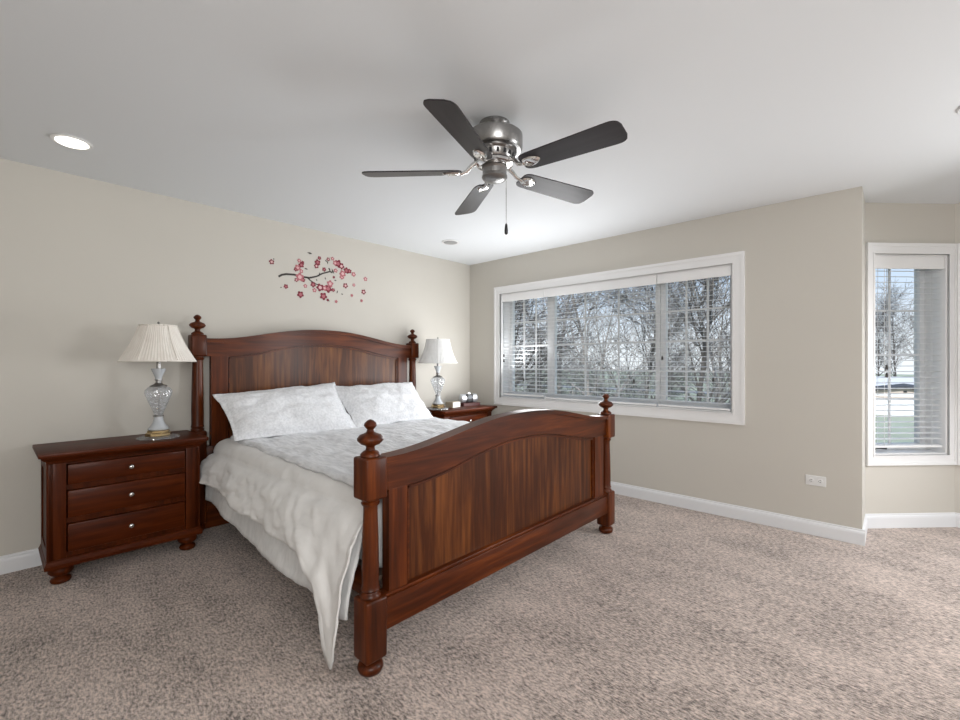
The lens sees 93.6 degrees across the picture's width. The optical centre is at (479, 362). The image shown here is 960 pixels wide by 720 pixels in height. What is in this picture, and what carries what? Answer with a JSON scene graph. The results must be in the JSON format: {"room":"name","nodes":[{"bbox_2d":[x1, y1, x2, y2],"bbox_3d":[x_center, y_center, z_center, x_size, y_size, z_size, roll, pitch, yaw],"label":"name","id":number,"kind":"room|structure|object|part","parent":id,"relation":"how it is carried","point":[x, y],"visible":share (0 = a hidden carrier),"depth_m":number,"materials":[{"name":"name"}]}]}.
{"room":"bedroom","nodes":[
{"label":"bedroom","id":0,"kind":"room"},
{"bbox_2d":[0,158,469,555],"bbox_3d":[-2.078,0.024,3.627,0.250,2.440,6.000,0,0,43],"label":"wall","id":1,"kind":"structure","parent":0,"point":[85,262],"depth_m":3.11,"materials":[{"name":"paint"}]},
{"bbox_2d":[0,548,41,574],"bbox_3d":[-1.981,1.191,3.538,0.014,0.106,5.500,0,0,43],"label":"baseboard","id":2,"kind":"structure","parent":1,"relation":"attached to","point":[9,563],"depth_m":2.69,"materials":[{"name":"white"}]},
{"bbox_2d":[269,252,366,302],"bbox_3d":[-1.445,-0.769,4.128,0.003,0.431,0.959,0,0,43],"label":"wall decal","id":3,"kind":"object","parent":1,"relation":"attached to","point":[338,264],"visible":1,"depth_m":4.13,"materials":[{"name":"pink"}]},
{"bbox_2d":[0,0,959,264],"bbox_3d":[0.784,-1.271,1.643,7.150,0.150,6.950,0,0,43],"label":"ceiling","id":4,"kind":"structure","parent":0,"point":[276,110],"depth_m":2.09,"materials":[{"name":"white paint"}]},
{"bbox_2d":[50,133,92,149],"bbox_3d":[-2.211,-1.188,2.443,0.177,0.014,0.177,0,0,43],"label":"recessed light","id":5,"kind":"object","parent":4,"relation":"in","point":[66,140],"visible":1,"depth_m":2.42,"materials":[{"name":"white"}]},
{"bbox_2d":[442,239,458,244],"bbox_3d":[-0.293,-1.188,4.483,0.177,0.014,0.177,0,0,43],"label":"recessed light","id":6,"kind":"object","parent":4,"relation":"in","point":[447,242],"visible":1,"depth_m":4.46,"materials":[{"name":"white plastic"}]},
{"bbox_2d":[362,99,626,234],"bbox_3d":[0.111,-0.918,2.244,1.251,0.556,1.282,0,0,43],"label":"ceiling fan","id":7,"kind":"object","parent":4,"relation":"hanging from","point":[494,144],"visible":1,"depth_m":2.14,"materials":[{"name":"silver metal"}]},
{"bbox_3d":[-0.342,-0.954,2.281,0.500,0.006,0.140,0,13,3],"label":"blade","id":8,"kind":"part","parent":7,"relation":"part of","materials":[{"name":"black wood"}]},
{"bbox_3d":[-0.073,-0.954,1.874,0.140,0.006,0.500,14,5,20],"label":"blade","id":9,"kind":"part","parent":7,"relation":"part of","materials":[{"name":"black wood"}]},
{"bbox_3d":[-0.038,-0.954,2.663,0.140,0.006,0.500,-13,4,-15],"label":"blade","id":10,"kind":"part","parent":7,"relation":"part of","materials":[{"name":"grey wood"}]},
{"bbox_3d":[0.132,-0.668,2.263,0.018,0.056,0.018,0,0,43],"label":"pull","id":11,"kind":"part","parent":7,"relation":"part of","materials":[{"name":"black plastic"}]},
{"bbox_3d":[0.132,-0.801,2.263,0.003,0.220,0.004,0,0,43],"label":"pull chain","id":12,"kind":"part","parent":7,"relation":"part of","materials":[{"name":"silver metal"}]},
{"bbox_3d":[0.419,-0.954,2.491,0.500,0.006,0.140,0,-13,-33],"label":"blade","id":13,"kind":"part","parent":7,"relation":"part of","materials":[{"name":"grey wood"}]},
{"bbox_3d":[0.397,-0.954,2.004,0.500,0.006,0.140,0,-13,39],"label":"blade","id":14,"kind":"part","parent":7,"relation":"part of","materials":[{"name":"black wood"}]},
{"bbox_2d":[0,494,959,719],"bbox_3d":[0.784,1.319,1.643,7.150,0.150,6.950,0,0,43],"label":"floor","id":15,"kind":"structure","parent":0,"point":[672,613],"depth_m":2.06,"materials":[{"name":"carpet"}]},
{"bbox_2d":[32,430,208,584],"bbox_3d":[-2.258,0.871,2.866,0.470,0.745,0.814,0,0,43],"label":"nightstand","id":16,"kind":"object","parent":15,"relation":"on","point":[109,496],"visible":1,"depth_m":2.70,"materials":[{"name":"brown wood"}]},
{"bbox_3d":[-2.518,0.829,2.604,0.382,0.550,0.007,0,0,43],"label":"frame","id":17,"kind":"part","parent":16,"relation":"part of","materials":[{"name":"brown wood"}]},
{"bbox_3d":[-2.265,1.123,2.873,0.410,0.046,0.766,0,0,43],"label":"moulding","id":18,"kind":"part","parent":16,"relation":"part of","materials":[{"name":"brown wood"}]},
{"bbox_3d":[-2.263,0.543,2.871,0.432,0.042,0.794,0,0,43],"label":"crown moulding","id":19,"kind":"part","parent":16,"relation":"part of","materials":[{"name":"brown wood"}]},
{"bbox_3d":[-2.259,0.992,2.867,0.368,0.156,0.570,0,0,43],"label":"drawer","id":20,"kind":"part","parent":16,"relation":"part of","materials":[{"name":"brown wood"}]},
{"bbox_3d":[-2.259,0.802,2.867,0.368,0.152,0.570,0,0,43],"label":"drawer","id":21,"kind":"part","parent":16,"relation":"part of","materials":[{"name":"brown wood"}]},
{"bbox_3d":[-2.259,0.634,2.867,0.368,0.112,0.570,0,0,43],"label":"drawer","id":22,"kind":"part","parent":16,"relation":"part of","materials":[{"name":"brown wood"}]},
{"bbox_2d":[117,321,196,436],"bbox_3d":[-2.115,0.116,2.966,0.427,0.766,0.427,0,0,43],"label":"table lamp","id":23,"kind":"object","parent":16,"relation":"on","point":[158,343],"visible":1,"depth_m":2.88,"materials":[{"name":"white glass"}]},
{"bbox_3d":[-2.115,-0.123,2.966,0.416,0.233,0.416,0,0,43],"label":"lamp shade","id":24,"kind":"part","parent":23,"relation":"part of","materials":[{"name":"beige fabric"}]},
{"bbox_3d":[-2.115,-0.123,2.966,0.427,0.241,0.427,0,0,43],"label":"trim","id":25,"kind":"part","parent":23,"relation":"part of","materials":[{"name":"beige fabric"}]},
{"bbox_3d":[-2.115,0.047,2.966,0.100,0.628,0.100,0,0,43],"label":"stem","id":26,"kind":"part","parent":23,"relation":"part of","materials":[{"name":"clear glass"}]},
{"bbox_3d":[-2.019,0.829,3.147,0.382,0.550,0.007,0,0,43],"label":"frame","id":27,"kind":"part","parent":16,"relation":"part of","materials":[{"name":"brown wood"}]},
{"bbox_2d":[188,315,614,676],"bbox_3d":[-0.579,0.447,3.301,2.328,1.593,2.114,0,0,43],"label":"bed","id":28,"kind":"object","parent":15,"relation":"on","point":[461,505],"visible":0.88,"depth_m":2.45,"materials":[{"name":"brown wood"}]},
{"bbox_3d":[-2.077,0.843,3.313,0.100,0.678,0.100,0,0,43],"label":"post","id":29,"kind":"part","parent":28,"relation":"part of","materials":[{"name":"brown wood"}]},
{"bbox_3d":[-1.400,0.489,4.055,0.046,1.490,1.928,0,0,43],"label":"headboard","id":30,"kind":"part","parent":28,"relation":"part of","materials":[{"name":"brown wood"}]},
{"bbox_3d":[-1.398,-0.215,4.053,0.078,0.138,1.908,0,0,43],"label":"cap rail","id":31,"kind":"part","parent":28,"relation":"part of","materials":[{"name":"brown wood"}]},
{"bbox_3d":[-1.404,0.239,4.059,0.018,0.809,1.638,0,0,43],"label":"panel","id":32,"kind":"part","parent":28,"relation":"part of","materials":[{"name":"brown wood"}]},
{"bbox_3d":[-1.394,0.238,4.049,0.014,0.772,1.612,0,0,43],"label":"bead moulding","id":33,"kind":"part","parent":28,"relation":"part of","materials":[{"name":"brown wood"}]},
{"bbox_3d":[-1.226,0.939,2.597,2.142,0.110,0.024,0,0,43],"label":"rail","id":34,"kind":"part","parent":28,"relation":"part of","materials":[{"name":"brown wood"}]},
{"bbox_2d":[359,499,381,567],"bbox_3d":[-0.577,0.748,3.299,2.105,0.299,1.858,0,0,43],"label":"mattress","id":35,"kind":"object","parent":28,"relation":"on","point":[380,503],"visible":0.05,"depth_m":1.93,"materials":[{"name":"grey fabric"}]},
{"bbox_2d":[199,438,362,669],"bbox_3d":[-0.563,0.884,3.208,1.950,0.678,2.143,0,0,43],"label":"duvet","id":36,"kind":"object","parent":35,"relation":"on","point":[287,501],"visible":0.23,"depth_m":2.15,"materials":[{"name":"fabric"}]},
{"bbox_2d":[229,417,469,486],"bbox_3d":[-0.514,0.553,3.242,1.898,0.064,1.877,0,0,43],"label":"coverlet","id":37,"kind":"object","parent":36,"relation":"on","point":[331,453],"visible":0.48,"depth_m":2.98,"materials":[{"name":"white fabric"}]},
{"bbox_2d":[213,382,356,440],"bbox_3d":[-1.482,0.370,3.492,0.414,0.387,0.987,0,0,44],"label":"pillow","id":38,"kind":"object","parent":37,"relation":"on","point":[314,408],"visible":0.94,"depth_m":3.35,"materials":[{"name":"white fabric"}]},
{"bbox_2d":[334,382,433,427],"bbox_3d":[-0.863,0.375,4.143,0.373,0.364,0.920,0,0,42],"label":"pillow","id":39,"kind":"object","parent":37,"relation":"on","point":[383,403],"visible":0.94,"depth_m":3.99,"materials":[{"name":"white fabric"}]},
{"bbox_2d":[205,457,379,620],"bbox_3d":[-0.549,0.812,3.217,1.918,0.483,2.060,0,0,43],"label":"blanket","id":40,"kind":"object","parent":35,"relation":"on","point":[278,553],"visible":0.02,"depth_m":2.28,"materials":[{"name":"fabric"}]},
{"bbox_3d":[-0.440,1.059,1.810,0.100,0.245,0.100,0,0,43],"label":"post","id":41,"kind":"part","parent":28,"relation":"part of","materials":[{"name":"brown wood"}]},
{"bbox_3d":[0.240,1.012,2.549,0.072,0.143,1.928,0,0,43],"label":"rail","id":42,"kind":"part","parent":28,"relation":"part of","materials":[{"name":"brown wood"}]},
{"bbox_3d":[0.241,0.342,2.548,0.078,0.132,1.920,0,0,43],"label":"cap rail","id":43,"kind":"part","parent":28,"relation":"part of","materials":[{"name":"brown wood"}]},
{"bbox_3d":[0.240,0.410,2.549,0.048,0.224,1.920,0,0,43],"label":"footboard","id":44,"kind":"part","parent":28,"relation":"part of","materials":[{"name":"brown wood"}]},
{"bbox_3d":[0.225,0.685,2.540,0.020,0.557,1.671,0,0,43],"label":"panel","id":45,"kind":"part","parent":28,"relation":"part of","materials":[{"name":"brown wood"}]},
{"bbox_3d":[0.233,0.682,2.527,0.014,0.516,1.635,0,0,43],"label":"bead moulding","id":46,"kind":"part","parent":28,"relation":"part of","materials":[{"name":"brown wood"}]},
{"bbox_3d":[0.918,1.059,3.289,0.100,0.245,0.100,0,0,43],"label":"post","id":47,"kind":"part","parent":28,"relation":"part of","materials":[{"name":"brown wood"}]},
{"bbox_2d":[426,404,496,421],"bbox_3d":[-0.249,0.871,4.995,0.470,0.745,0.814,0,0,43],"label":"nightstand","id":48,"kind":"object","parent":15,"relation":"on","point":[462,413],"visible":0.18,"depth_m":4.84,"materials":[{"name":"brown wood"}]},
{"bbox_2d":[419,337,456,407],"bbox_3d":[-0.446,0.117,4.776,0.419,0.763,0.419,0,0,43],"label":"table lamp","id":49,"kind":"object","parent":48,"relation":"on","point":[437,350],"visible":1,"depth_m":4.66,"materials":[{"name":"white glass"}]},
{"bbox_3d":[-0.446,-0.114,4.776,0.419,0.253,0.419,0,0,43],"label":"trim","id":50,"kind":"part","parent":49,"relation":"part of","materials":[{"name":"beige fabric"}]},
{"bbox_3d":[-0.446,0.048,4.776,0.100,0.625,0.100,0,0,43],"label":"stem","id":51,"kind":"part","parent":49,"relation":"part of","materials":[{"name":"clear glass"}]},
{"bbox_3d":[-0.446,-0.114,4.776,0.408,0.245,0.408,0,0,43],"label":"lamp shade","id":52,"kind":"part","parent":49,"relation":"part of","materials":[{"name":"beige fabric"}]},
{"bbox_2d":[446,401,459,407],"bbox_3d":[-0.298,0.468,4.977,0.102,0.062,0.137,0,0,35],"label":"box","id":53,"kind":"object","parent":48,"relation":"on","point":[451,404],"visible":1,"depth_m":4.93,"materials":[{"name":"beige"}]},
{"bbox_3d":[-0.254,0.543,5.000,0.432,0.042,0.794,0,0,43],"label":"crown moulding","id":54,"kind":"part","parent":48,"relation":"part of","materials":[{"name":"brown wood"}]},
{"bbox_3d":[-0.249,0.634,4.996,0.368,0.112,0.570,0,0,43],"label":"drawer","id":55,"kind":"part","parent":48,"relation":"part of","materials":[{"name":"brown wood"}]},
{"bbox_2d":[460,402,479,405],"bbox_3d":[-0.135,0.481,5.189,0.230,0.035,0.160,0,0,-35],"label":"book","id":56,"kind":"object","parent":48,"relation":"on","point":[470,403],"visible":0.64,"depth_m":5.12,"materials":[{"name":"red paper"}]},
{"bbox_2d":[459,392,477,402],"bbox_3d":[-0.135,0.406,5.189,0.224,0.115,0.088,0,0,-33],"label":"dock","id":57,"kind":"object","parent":56,"relation":"on","point":[463,398],"visible":0.98,"depth_m":5.15,"materials":[{"name":"silver metal"}]},
{"bbox_2d":[470,186,864,528],"bbox_3d":[1.446,0.024,4.545,3.700,2.440,0.620,0,0,43],"label":"wall","id":58,"kind":"structure","parent":0,"point":[805,257],"depth_m":3.42,"materials":[{"name":"paint"}]},
{"bbox_2d":[494,251,744,424],"bbox_3d":[1.191,-0.189,4.483,2.587,1.365,0.227,0,0,43],"label":"window","id":59,"kind":"structure","parent":58,"relation":"in","point":[736,260],"depth_m":4.15,"materials":[{"name":"white wood"}]},
{"bbox_2d":[502,290,545,396],"bbox_3d":[0.482,-0.198,5.052,0.573,1.153,0.077,0,0,43],"label":"window blind","id":60,"kind":"object","parent":59,"relation":"attached to","point":[533,294],"visible":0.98,"depth_m":5.01,"materials":[{"name":"white plastic"}]},
{"bbox_3d":[0.483,-0.259,5.010,0.002,0.870,0.002,0,0,43],"label":"pull cord","id":61,"kind":"part","parent":60,"relation":"part of","materials":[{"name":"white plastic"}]},
{"bbox_3d":[0.489,0.370,5.060,0.563,0.018,0.052,0,0,43],"label":"rail","id":62,"kind":"part","parent":60,"relation":"part of","materials":[{"name":"white plastic"}]},
{"bbox_3d":[0.578,-0.189,5.155,0.581,1.171,0.045,0,0,43],"label":"sash","id":63,"kind":"part","parent":59,"relation":"part of","materials":[{"name":"white"}]},
{"bbox_2d":[543,275,657,405],"bbox_3d":[1.143,-0.190,4.444,1.211,1.168,0.077,0,0,43],"label":"window blind","id":64,"kind":"object","parent":59,"relation":"attached to","point":[649,280],"visible":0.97,"depth_m":4.36,"materials":[{"name":"white plastic"}]},
{"bbox_3d":[1.151,0.385,4.452,1.201,0.018,0.052,0,0,43],"label":"rail","id":65,"kind":"part","parent":64,"relation":"part of","materials":[{"name":"white plastic"}]},
{"bbox_3d":[1.233,-0.189,4.554,1.188,1.171,0.045,0,0,43],"label":"sash","id":66,"kind":"part","parent":59,"relation":"part of","materials":[{"name":"white"}]},
{"bbox_2d":[657,266,730,410],"bbox_3d":[1.811,-0.190,3.831,0.591,1.168,0.077,0,0,43],"label":"window blind","id":67,"kind":"object","parent":59,"relation":"attached to","point":[723,271],"visible":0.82,"depth_m":3.81,"materials":[{"name":"white plastic"}]},
{"bbox_3d":[1.819,0.385,3.839,0.581,0.018,0.052,0,0,43],"label":"rail","id":68,"kind":"part","parent":67,"relation":"part of","materials":[{"name":"white plastic"}]},
{"bbox_3d":[1.900,-0.189,3.942,0.616,1.171,0.045,0,0,43],"label":"sash","id":69,"kind":"part","parent":59,"relation":"part of","materials":[{"name":"white"}]},
{"bbox_2d":[611,481,864,545],"bbox_3d":[1.237,1.191,4.306,3.714,0.106,0.014,0,0,43],"label":"baseboard","id":70,"kind":"structure","parent":58,"relation":"attached to","point":[792,523],"depth_m":3.51,"materials":[{"name":"white wood"}]},
{"bbox_2d":[805,474,825,486],"bbox_3d":[2.408,0.852,3.233,0.120,0.072,0.011,0,0,43],"label":"electrical outlet","id":71,"kind":"object","parent":58,"relation":"attached to","point":[809,479],"visible":1,"depth_m":3.23,"materials":[{"name":"white plastic"}]},
{"bbox_2d":[862,514,867,541],"bbox_3d":[2.750,1.191,3.219,0.014,0.106,0.430,0,0,43],"label":"baseboard","id":72,"kind":"structure","parent":58,"relation":"attached to","point":[865,524],"depth_m":3.23,"materials":[{"name":"white wood"}]},
{"bbox_2d":[865,203,954,513],"bbox_3d":[3.287,0.024,3.501,0.803,2.440,0.205,0,0,-2],"label":"wall","id":73,"kind":"structure","parent":0,"point":[908,488],"depth_m":3.40,"materials":[{"name":"paint"}]},
{"bbox_2d":[866,512,955,528],"bbox_3d":[3.242,1.191,3.390,0.703,0.106,0.014,0,0,-2],"label":"baseboard","id":74,"kind":"structure","parent":73,"relation":"attached to","point":[883,520],"depth_m":3.38,"materials":[{"name":"white wood"}]},
{"bbox_2d":[865,243,957,465],"bbox_3d":[3.237,-0.059,3.488,0.699,1.665,0.227,0,0,-2],"label":"window","id":75,"kind":"structure","parent":73,"relation":"in","point":[947,301],"depth_m":3.40,"materials":[{"name":"white"}]},
{"bbox_3d":[3.234,-0.056,3.569,0.559,1.486,0.045,0,0,-2],"label":"sash","id":76,"kind":"part","parent":75,"relation":"part of","materials":[{"name":"white"}]},
{"bbox_2d":[875,256,944,447],"bbox_3d":[3.240,-0.075,3.428,0.555,1.448,0.077,0,0,-2],"label":"window blind","id":77,"kind":"object","parent":75,"relation":"attached to","point":[881,262],"visible":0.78,"depth_m":3.42,"materials":[{"name":"white plastic"}]},
{"label":"pull cord","id":78,"kind":"part","parent":77,"relation":"part of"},
{"bbox_3d":[3.240,0.640,3.439,0.545,0.018,0.052,0,0,-2],"label":"rail","id":79,"kind":"part","parent":77,"relation":"part of","materials":[{"name":"white plastic"}]},
{"bbox_2d":[955,203,959,512],"bbox_3d":[4.233,0.024,2.963,1.550,2.440,0.205,0,0,43],"label":"wall","id":80,"kind":"structure","parent":0,"point":[957,206],"depth_m":3.40,"materials":[{"name":"paint"}]},
{"bbox_2d":[955,513,959,527],"bbox_3d":[4.159,1.191,2.882,1.550,0.106,0.014,0,0,43],"label":"baseboard","id":81,"kind":"structure","parent":80,"relation":"attached to","point":[956,514],"depth_m":3.39,"materials":[{"name":"white wood"}]},
{"bbox_2d":[958,243,959,464],"bbox_3d":[4.225,-0.059,2.955,1.520,1.665,0.227,0,0,43],"label":"window","id":82,"kind":"structure","parent":80,"relation":"in","point":[958,243],"depth_m":3.38,"materials":[{"name":"white"}]},
{"label":"outside","id":83,"kind":"structure","parent":0,"visible":0},
{"bbox_2d":[516,370,913,442],"bbox_3d":[85.064,5.094,90.938,330.000,0.500,239.000,0,0,43],"label":"ground","id":84,"kind":"structure","parent":83,"point":[909,424],"depth_m":56.80,"materials":[{"name":"white snow"}]},
{"bbox_2d":[515,310,532,390],"bbox_3d":[0.401,-1.681,31.735,8.595,13.169,7.461,0,0,18],"label":"bare tree","id":85,"kind":"object","parent":84,"relation":"on","point":[516,310],"visible":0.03,"depth_m":31.08,"materials":[{"name":"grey plant"}]},
{"bbox_2d":[515,300,558,392],"bbox_3d":[0.345,-0.716,19.312,6.695,11.239,6.611,0,0,20],"label":"bare tree","id":86,"kind":"object","parent":84,"relation":"on","point":[521,300],"visible":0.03,"depth_m":18.61,"materials":[{"name":"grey plant"}]},
{"bbox_2d":[515,354,561,392],"bbox_3d":[2.475,2.620,25.129,5.550,6.857,4.817,0,0,-32],"label":"bare shrub","id":87,"kind":"object","parent":84,"relation":"on","point":[525,354],"visible":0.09,"depth_m":25.03,"materials":[{"name":"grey plant"}]},
{"bbox_2d":[515,295,581,391],"bbox_3d":[4.282,-1.164,31.344,7.139,12.136,7.230,0,0,4],"label":"bare tree","id":88,"kind":"object","parent":84,"relation":"on","point":[570,295],"visible":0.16,"depth_m":31.43,"materials":[{"name":"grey plant"}]},
{"bbox_2d":[529,371,579,394],"bbox_3d":[3.889,2.929,24.980,4.610,6.241,4.552,0,0,-39],"label":"bare shrub","id":89,"kind":"object","parent":84,"relation":"on","point":[563,371],"visible":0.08,"depth_m":25.38,"materials":[{"name":"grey plant"}]},
{"bbox_2d":[515,291,623,394],"bbox_3d":[0.805,-1.836,13.450,7.932,13.483,8.032,0,0,22],"label":"bare tree","id":90,"kind":"object","parent":84,"relation":"on","point":[582,301],"visible":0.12,"depth_m":13.54,"materials":[{"name":"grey plant"}]},
{"bbox_2d":[515,289,649,394],"bbox_3d":[3.866,-2.371,19.150,7.716,14.532,7.830,0,0,-29],"label":"bare tree","id":91,"kind":"object","parent":84,"relation":"on","point":[563,316],"visible":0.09,"depth_m":19.22,"materials":[{"name":"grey plant"}]},
{"bbox_2d":[557,354,614,396],"bbox_3d":[5.446,2.615,25.157,4.582,6.858,4.516,0,0,-7],"label":"bare shrub","id":92,"kind":"object","parent":84,"relation":"on","point":[563,354],"visible":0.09,"depth_m":24.55,"materials":[{"name":"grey plant"}]},
{"bbox_2d":[557,286,650,394],"bbox_3d":[8.683,-2.225,31.476,7.561,14.240,7.672,0,0,33],"label":"bare tree","id":93,"kind":"object","parent":84,"relation":"on","point":[605,320],"visible":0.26,"depth_m":31.78,"materials":[{"name":"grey plant"}]},
{"bbox_2d":[515,286,701,397],"bbox_3d":[3.313,-1.317,14.044,6.598,12.425,6.694,0,0,33],"label":"bare tree","id":94,"kind":"object","parent":84,"relation":"on","point":[588,293],"visible":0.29,"depth_m":13.38,"materials":[{"name":"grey plant"}]},
{"bbox_2d":[569,358,653,398],"bbox_3d":[7.312,2.807,23.804,5.169,6.479,4.516,0,0,-11],"label":"bare shrub","id":95,"kind":"object","parent":84,"relation":"on","point":[624,358],"visible":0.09,"depth_m":23.05,"materials":[{"name":"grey plant"}]},
{"bbox_2d":[563,276,728,399],"bbox_3d":[7.166,-1.295,18.877,6.962,12.386,7.970,0,0,-27],"label":"bare tree","id":96,"kind":"object","parent":84,"relation":"on","point":[624,290],"visible":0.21,"depth_m":18.75,"materials":[{"name":"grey plant"}]},
{"bbox_2d":[569,276,729,402],"bbox_3d":[6.427,-1.963,12.902,7.714,13.723,8.830,0,0,-37],"label":"bare tree","id":97,"kind":"object","parent":84,"relation":"on","point":[702,374],"visible":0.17,"depth_m":12.82,"materials":[{"name":"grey plant"}]},
{"bbox_2d":[605,356,696,400],"bbox_3d":[9.098,2.620,24.045,4.817,6.857,5.550,0,0,-4],"label":"bare shrub","id":98,"kind":"object","parent":84,"relation":"on","point":[630,356],"visible":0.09,"depth_m":23.94,"materials":[{"name":"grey plant"}]},
{"bbox_2d":[616,276,729,402],"bbox_3d":[8.732,-2.013,18.198,9.029,13.834,7.837,0,0,29],"label":"bare tree","id":99,"kind":"object","parent":84,"relation":"on","point":[703,287],"visible":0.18,"depth_m":17.80,"materials":[{"name":"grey plant"}]},
{"bbox_2d":[622,280,724,396],"bbox_3d":[12.671,-1.631,30.373,8.403,13.059,7.341,0,0,-31],"label":"bare tree","id":100,"kind":"object","parent":84,"relation":"on","point":[716,280],"visible":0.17,"depth_m":30.02,"materials":[{"name":"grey plant"}]},
{"bbox_2d":[645,360,723,401],"bbox_3d":[10.961,2.929,23.436,4.552,6.241,4.610,0,0,-11],"label":"bare shrub","id":101,"kind":"object","parent":84,"relation":"on","point":[669,392],"visible":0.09,"depth_m":23.74,"materials":[{"name":"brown plant"}]},
{"bbox_2d":[669,277,729,402],"bbox_3d":[14.558,-2.614,27.092,8.519,15.037,9.814,0,0,11],"label":"bare tree","id":102,"kind":"object","parent":84,"relation":"on","point":[713,342],"visible":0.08,"depth_m":27.49,"materials":[{"name":"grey plant"}]},
{"bbox_2d":[682,349,729,402],"bbox_3d":[11.932,2.615,21.399,4.516,6.858,4.582,0,0,21],"label":"bare shrub","id":103,"kind":"object","parent":84,"relation":"on","point":[724,349],"visible":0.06,"depth_m":21.34,"materials":[{"name":"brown plant"}]},
{"bbox_2d":[875,383,913,415],"bbox_3d":[40.448,3.504,42.947,8.000,2.680,7.650,0,0,43],"label":"house","id":104,"kind":"structure","parent":84,"relation":"on","point":[877,402],"depth_m":40.80,"materials":[{"name":"white"}]},
{"bbox_3d":[37.899,4.094,40.542,4.300,1.500,0.040,0,0,43],"label":"garage door","id":105,"kind":"part","parent":104,"relation":"part of","materials":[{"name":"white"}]},
{"bbox_2d":[875,277,913,376],"bbox_3d":[57.433,-3.523,62.341,10.391,16.845,9.943,0,0,22],"label":"bare tree","id":106,"kind":"object","parent":84,"relation":"on","point":[905,316],"visible":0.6,"depth_m":62.29,"materials":[{"name":"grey plant"}]},
{"bbox_2d":[875,283,913,375],"bbox_3d":[63.981,-4.452,71.892,11.209,18.724,11.699,0,0,9],"label":"bare tree","id":107,"kind":"object","parent":84,"relation":"on","point":[879,341],"visible":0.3,"depth_m":70.70,"materials":[{"name":"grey plant"}]},
{"bbox_2d":[875,376,913,385],"bbox_3d":[47.051,3.244,51.172,12.600,3.200,7.600,0,0,43],"label":"house","id":108,"kind":"structure","parent":84,"relation":"on","point":[876,379],"depth_m":50.17,"materials":[{"name":"white"}]},
{"bbox_2d":[879,295,913,356],"bbox_3d":[69.511,-5.392,70.095,12.331,20.575,11.879,0,0,36],"label":"bare tree","id":109,"kind":"object","parent":84,"relation":"on","point":[897,328],"visible":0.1,"depth_m":71.87,"materials":[{"name":"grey plant"}]},
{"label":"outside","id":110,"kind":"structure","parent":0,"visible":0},
{"bbox_2d":[527,384,710,393],"bbox_3d":[52.934,4.834,55.952,330.000,0.020,6.000,0,0,43],"label":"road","id":111,"kind":"structure","parent":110,"point":[530,384],"depth_m":76.47,"materials":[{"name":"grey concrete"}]}
]}

